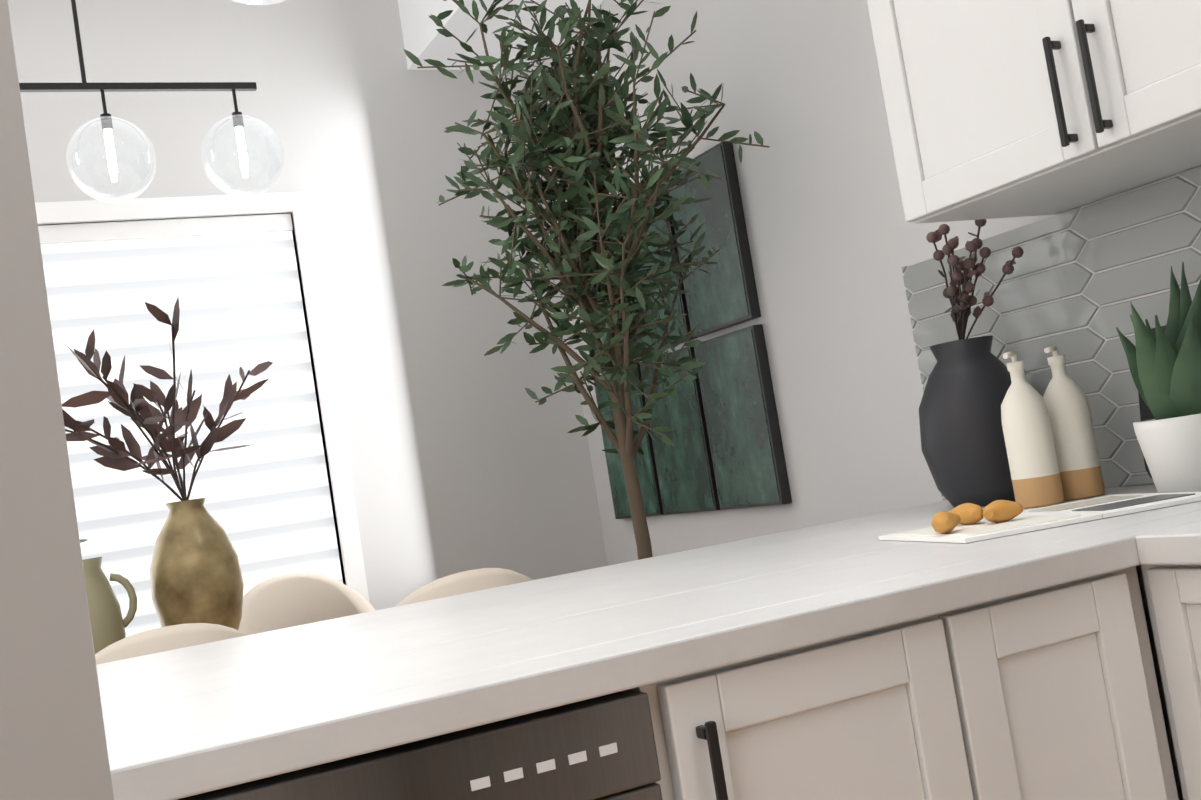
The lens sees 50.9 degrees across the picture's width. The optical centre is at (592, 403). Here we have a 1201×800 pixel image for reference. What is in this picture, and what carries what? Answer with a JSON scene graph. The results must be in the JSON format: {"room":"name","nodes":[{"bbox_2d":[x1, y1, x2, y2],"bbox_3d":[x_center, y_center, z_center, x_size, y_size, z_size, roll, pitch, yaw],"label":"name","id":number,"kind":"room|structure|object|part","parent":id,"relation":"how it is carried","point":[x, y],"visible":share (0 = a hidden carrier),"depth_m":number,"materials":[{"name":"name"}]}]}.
{"room":"dining room and kitchen","nodes":[
{"label":"dining room and kitchen","id":0,"kind":"room"},
{"bbox_2d":[8,0,607,609],"bbox_3d":[-1.563,0.132,3.635,3.350,2.800,0.120,-7,-4,-26],"label":"wall","id":1,"kind":"structure","parent":0,"point":[464,454],"depth_m":4.05,"materials":[{"name":"grey paint"}]},
{"bbox_2d":[35,191,369,636],"bbox_3d":[-1.560,0.198,3.606,1.715,1.545,0.158,-7,-4,-26],"label":"window","id":2,"kind":"structure","parent":1,"relation":"in","point":[232,283],"depth_m":3.81,"materials":[{"name":"white"}]},
{"bbox_2d":[397,0,603,69],"bbox_3d":[-1.775,-1.354,0.382,6.490,0.392,6.130,-7,-4,-26],"label":"ceiling","id":3,"kind":"structure","parent":0,"point":[423,38],"depth_m":4.00,"materials":[{"name":"grey paint"}]},
{"bbox_2d":[19,0,284,202],"bbox_3d":[-1.279,-0.905,2.829,1.070,0.938,0.194,-7,-4,-26],"label":"chandelier","id":4,"kind":"object","parent":3,"relation":"hanging from","point":[102,88],"depth_m":2.93,"materials":[{"name":"black"}]},
{"bbox_3d":[-1.221,-0.538,2.806,1.070,0.194,0.194,-7,-4,-26],"label":"chandelier shade","id":5,"kind":"part","parent":4,"relation":"part of","materials":[{"name":"clear glass"}]},
{"bbox_3d":[-0.506,-1.074,1.635,0.136,0.990,0.136,-7,-4,-26],"label":"pendant light","id":6,"kind":"object","parent":3,"relation":"hanging from","visible":0},
{"bbox_2d":[230,0,285,5],"bbox_3d":[-0.434,-0.621,1.608,0.216,0.216,0.216,-7,-4,-26],"label":"shade","id":7,"kind":"object","parent":6,"relation":"attached to","point":[259,3],"visible":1,"depth_m":1.63,"materials":[{"name":"clear glass"}]},
{"bbox_2d":[530,0,1199,799],"bbox_3d":[1.265,-0.432,1.705,0.120,2.800,6.130,-7,-4,-26],"label":"wall","id":8,"kind":"structure","parent":0,"point":[836,240],"depth_m":3.06,"materials":[{"name":"grey paint"}]},
{"bbox_2d":[584,261,619,365],"bbox_3d":[0.042,-0.357,4.025,0.032,0.470,0.310,-7,-4,-26],"label":"picture","id":9,"kind":"object","parent":8,"relation":"attached to","point":[601,303],"depth_m":4.07,"materials":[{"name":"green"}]},
{"bbox_2d":[594,366,655,518],"bbox_3d":[0.118,0.126,3.996,0.032,0.470,0.310,-7,-4,-26],"label":"picture","id":10,"kind":"object","parent":8,"relation":"attached to","point":[621,507],"depth_m":4.05,"materials":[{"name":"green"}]},
{"bbox_2d":[614,186,679,353],"bbox_3d":[0.182,-0.398,3.729,0.032,0.470,0.310,-7,-4,-26],"label":"picture","id":11,"kind":"object","parent":8,"relation":"attached to","point":[660,224],"depth_m":3.68,"materials":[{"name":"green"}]},
{"bbox_2d":[632,340,711,515],"bbox_3d":[0.259,0.086,3.700,0.032,0.470,0.310,-7,-4,-26],"label":"picture","id":12,"kind":"object","parent":8,"relation":"attached to","point":[676,472],"depth_m":3.71,"materials":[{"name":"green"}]},
{"bbox_2d":[660,142,760,337],"bbox_3d":[0.323,-0.438,3.434,0.032,0.470,0.310,-7,-4,-26],"label":"picture","id":13,"kind":"object","parent":8,"relation":"attached to","point":[725,294],"depth_m":3.38,"materials":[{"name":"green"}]},
{"bbox_2d":[684,314,791,510],"bbox_3d":[0.400,0.045,3.404,0.032,0.470,0.310,-7,-4,-26],"label":"picture","id":14,"kind":"object","parent":8,"relation":"attached to","point":[719,416],"depth_m":3.38,"materials":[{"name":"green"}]},
{"bbox_2d":[867,0,1200,223],"bbox_3d":[0.814,-0.921,1.930,0.366,1.080,0.881,-7,-4,-26],"label":"upper cabinet","id":15,"kind":"object","parent":8,"relation":"attached to","point":[1006,108],"visible":1,"depth_m":1.94,"materials":[{"name":"white wood"}]},
{"bbox_2d":[901,166,1200,499],"bbox_3d":[1.403,-0.238,1.329,0.008,0.517,3.185,-7,-4,-26],"label":"tile backsplash","id":16,"kind":"structure","parent":8,"relation":"attached to","point":[1074,283],"depth_m":2.33,"materials":[{"name":"grey tile"}]},
{"bbox_3d":[-1.350,1.337,0.220,6.250,0.050,5.890,-7,-4,-26],"label":"floor","id":17,"kind":"structure","parent":0,"visible":0},
{"bbox_2d":[0,0,113,799],"bbox_3d":[-0.615,0.277,0.011,0.910,1.785,0.771,-10,-3,12],"label":"wall","id":18,"kind":"structure","parent":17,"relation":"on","point":[53,744],"depth_m":0.29,"materials":[{"name":"grey paint"}]},
{"bbox_2d":[95,623,246,664],"bbox_3d":[-0.741,0.868,2.309,0.463,0.936,0.427,-7,-4,-26],"label":"dining chair","id":19,"kind":"object","parent":17,"relation":"on","point":[162,639],"visible":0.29,"depth_m":2.15,"materials":[{"name":"beige fabric"}]},
{"bbox_2d":[238,573,375,634],"bbox_3d":[-0.756,0.944,3.541,0.463,0.936,0.427,-7,-4,-26],"label":"dining chair","id":20,"kind":"object","parent":17,"relation":"on","point":[284,601],"visible":0.19,"depth_m":3.71,"materials":[{"name":"beige fabric"}]},
{"bbox_2d":[177,690,661,799],"bbox_3d":[-0.286,0.771,1.292,0.636,0.862,0.594,-7,-4,-26],"label":"dishwasher","id":21,"kind":"object","parent":17,"relation":"on","point":[601,748],"visible":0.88,"depth_m":1.14,"materials":[{"name":"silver metal"}]},
{"bbox_3d":[-0.228,0.354,1.053,0.564,0.014,0.001,-7,-4,-26],"label":"panel","id":22,"kind":"part","parent":21,"relation":"part of","materials":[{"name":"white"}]},
{"bbox_2d":[394,568,532,606],"bbox_3d":[-0.242,0.803,2.555,0.463,0.936,0.427,-7,-4,-26],"label":"dining chair","id":23,"kind":"object","parent":17,"relation":"on","point":[468,581],"visible":0.1,"depth_m":2.39,"materials":[{"name":"beige fabric"}]},
{"bbox_2d":[403,0,769,559],"bbox_3d":[0.116,0.047,2.905,0.780,2.353,0.890,-7,-4,-26],"label":"tree","id":24,"kind":"object","parent":17,"relation":"on","point":[584,161],"visible":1,"depth_m":2.90,"materials":[{"name":"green plant"}]},
{"bbox_2d":[620,663,759,799],"bbox_3d":[-0.387,0.796,1.494,0.804,0.868,1.020,-7,-4,-26],"label":"base cabinet","id":25,"kind":"object","parent":17,"relation":"on","point":[701,735],"depth_m":1.23,"materials":[{"name":"white wood"}]},
{"bbox_2d":[96,485,1200,799],"bbox_3d":[-0.483,0.353,1.523,3.326,0.035,1.083,-7,-4,-26],"label":"countertop","id":26,"kind":"structure","parent":25,"relation":"on","point":[196,719],"depth_m":1.38,"materials":[{"name":"stone"}]},
{"bbox_2d":[919,219,1023,507],"bbox_3d":[0.723,-0.076,2.419,0.216,0.539,0.238,-7,-4,-26],"label":"vase","id":27,"kind":"object","parent":26,"relation":"on","point":[963,445],"visible":0.98,"depth_m":2.36,"materials":[{"name":"grey ceramic"}]},
{"bbox_2d":[1001,351,1064,507],"bbox_3d":[0.750,0.042,2.177,0.080,0.270,0.080,-7,-4,-26],"label":"bottle","id":28,"kind":"object","parent":26,"relation":"on","point":[1031,450],"visible":0.98,"depth_m":2.14,"materials":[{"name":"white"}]},
{"bbox_2d":[878,492,1200,542],"bbox_3d":[0.678,0.152,1.887,0.420,0.040,0.280,-8,-3,-12],"label":"cutting board","id":29,"kind":"object","parent":26,"relation":"on","point":[965,523],"visible":1,"depth_m":1.83,"materials":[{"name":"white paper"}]},
{"bbox_2d":[1043,345,1104,499],"bbox_3d":[0.835,0.030,2.213,0.080,0.270,0.080,-7,-4,-26],"label":"bottle","id":30,"kind":"object","parent":26,"relation":"on","point":[1069,412],"visible":0.88,"depth_m":2.18,"materials":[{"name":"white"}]},
{"bbox_2d":[1138,325,1165,477],"bbox_3d":[1.010,-0.006,2.058,0.053,0.270,0.270,-7,-4,-26],"label":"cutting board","id":31,"kind":"object","parent":26,"relation":"on","point":[1146,413],"visible":0.18,"depth_m":2.16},
{"bbox_2d":[1116,262,1200,492],"bbox_3d":[0.920,-0.041,1.994,0.140,0.358,0.146,-7,-4,-26],"label":"snake plant","id":32,"kind":"object","parent":26,"relation":"on","point":[1165,369],"visible":1,"depth_m":1.97,"materials":[{"name":"green plant"}]},
{"bbox_2d":[736,566,1178,799],"bbox_3d":[0.210,0.720,1.789,0.689,0.868,1.020,-7,-4,-26],"label":"base cabinet","id":33,"kind":"object","parent":17,"relation":"on","point":[1050,693],"depth_m":1.37,"materials":[{"name":"white wood"}]},
{"bbox_2d":[1141,565,1200,799],"bbox_3d":[1.044,0.573,1.540,0.640,0.868,0.214,-7,-4,-26],"label":"base cabinet","id":34,"kind":"object","parent":17,"relation":"on","point":[1173,594],"visible":0.88,"depth_m":1.45,"materials":[{"name":"white wood"}]},
{"bbox_2d":[1124,501,1200,564],"bbox_3d":[0.974,0.124,1.543,0.661,0.035,0.176,-7,-4,-26],"label":"countertop","id":35,"kind":"structure","parent":34,"relation":"on","point":[1169,536],"depth_m":1.47,"materials":[{"name":"stone"}]},
{"bbox_3d":[-0.986,1.014,2.797,1.880,0.780,0.880,-7,-4,-26],"label":"dining table","id":36,"kind":"object","parent":17,"relation":"on","visible":0},
{"bbox_2d":[80,539,136,653],"bbox_3d":[-1.215,0.417,2.951,0.271,0.486,0.173,-7,-4,-26],"label":"jug","id":37,"kind":"object","parent":36,"relation":"on","point":[109,624],"visible":0.27,"depth_m":2.93,"materials":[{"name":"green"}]},
{"bbox_2d":[62,297,272,629],"bbox_3d":[-1.040,0.210,3.017,0.731,0.846,0.558,-7,-4,-26],"label":"vase","id":38,"kind":"object","parent":36,"relation":"on","point":[195,573],"visible":0.94,"depth_m":3.01,"materials":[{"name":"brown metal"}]}
]}

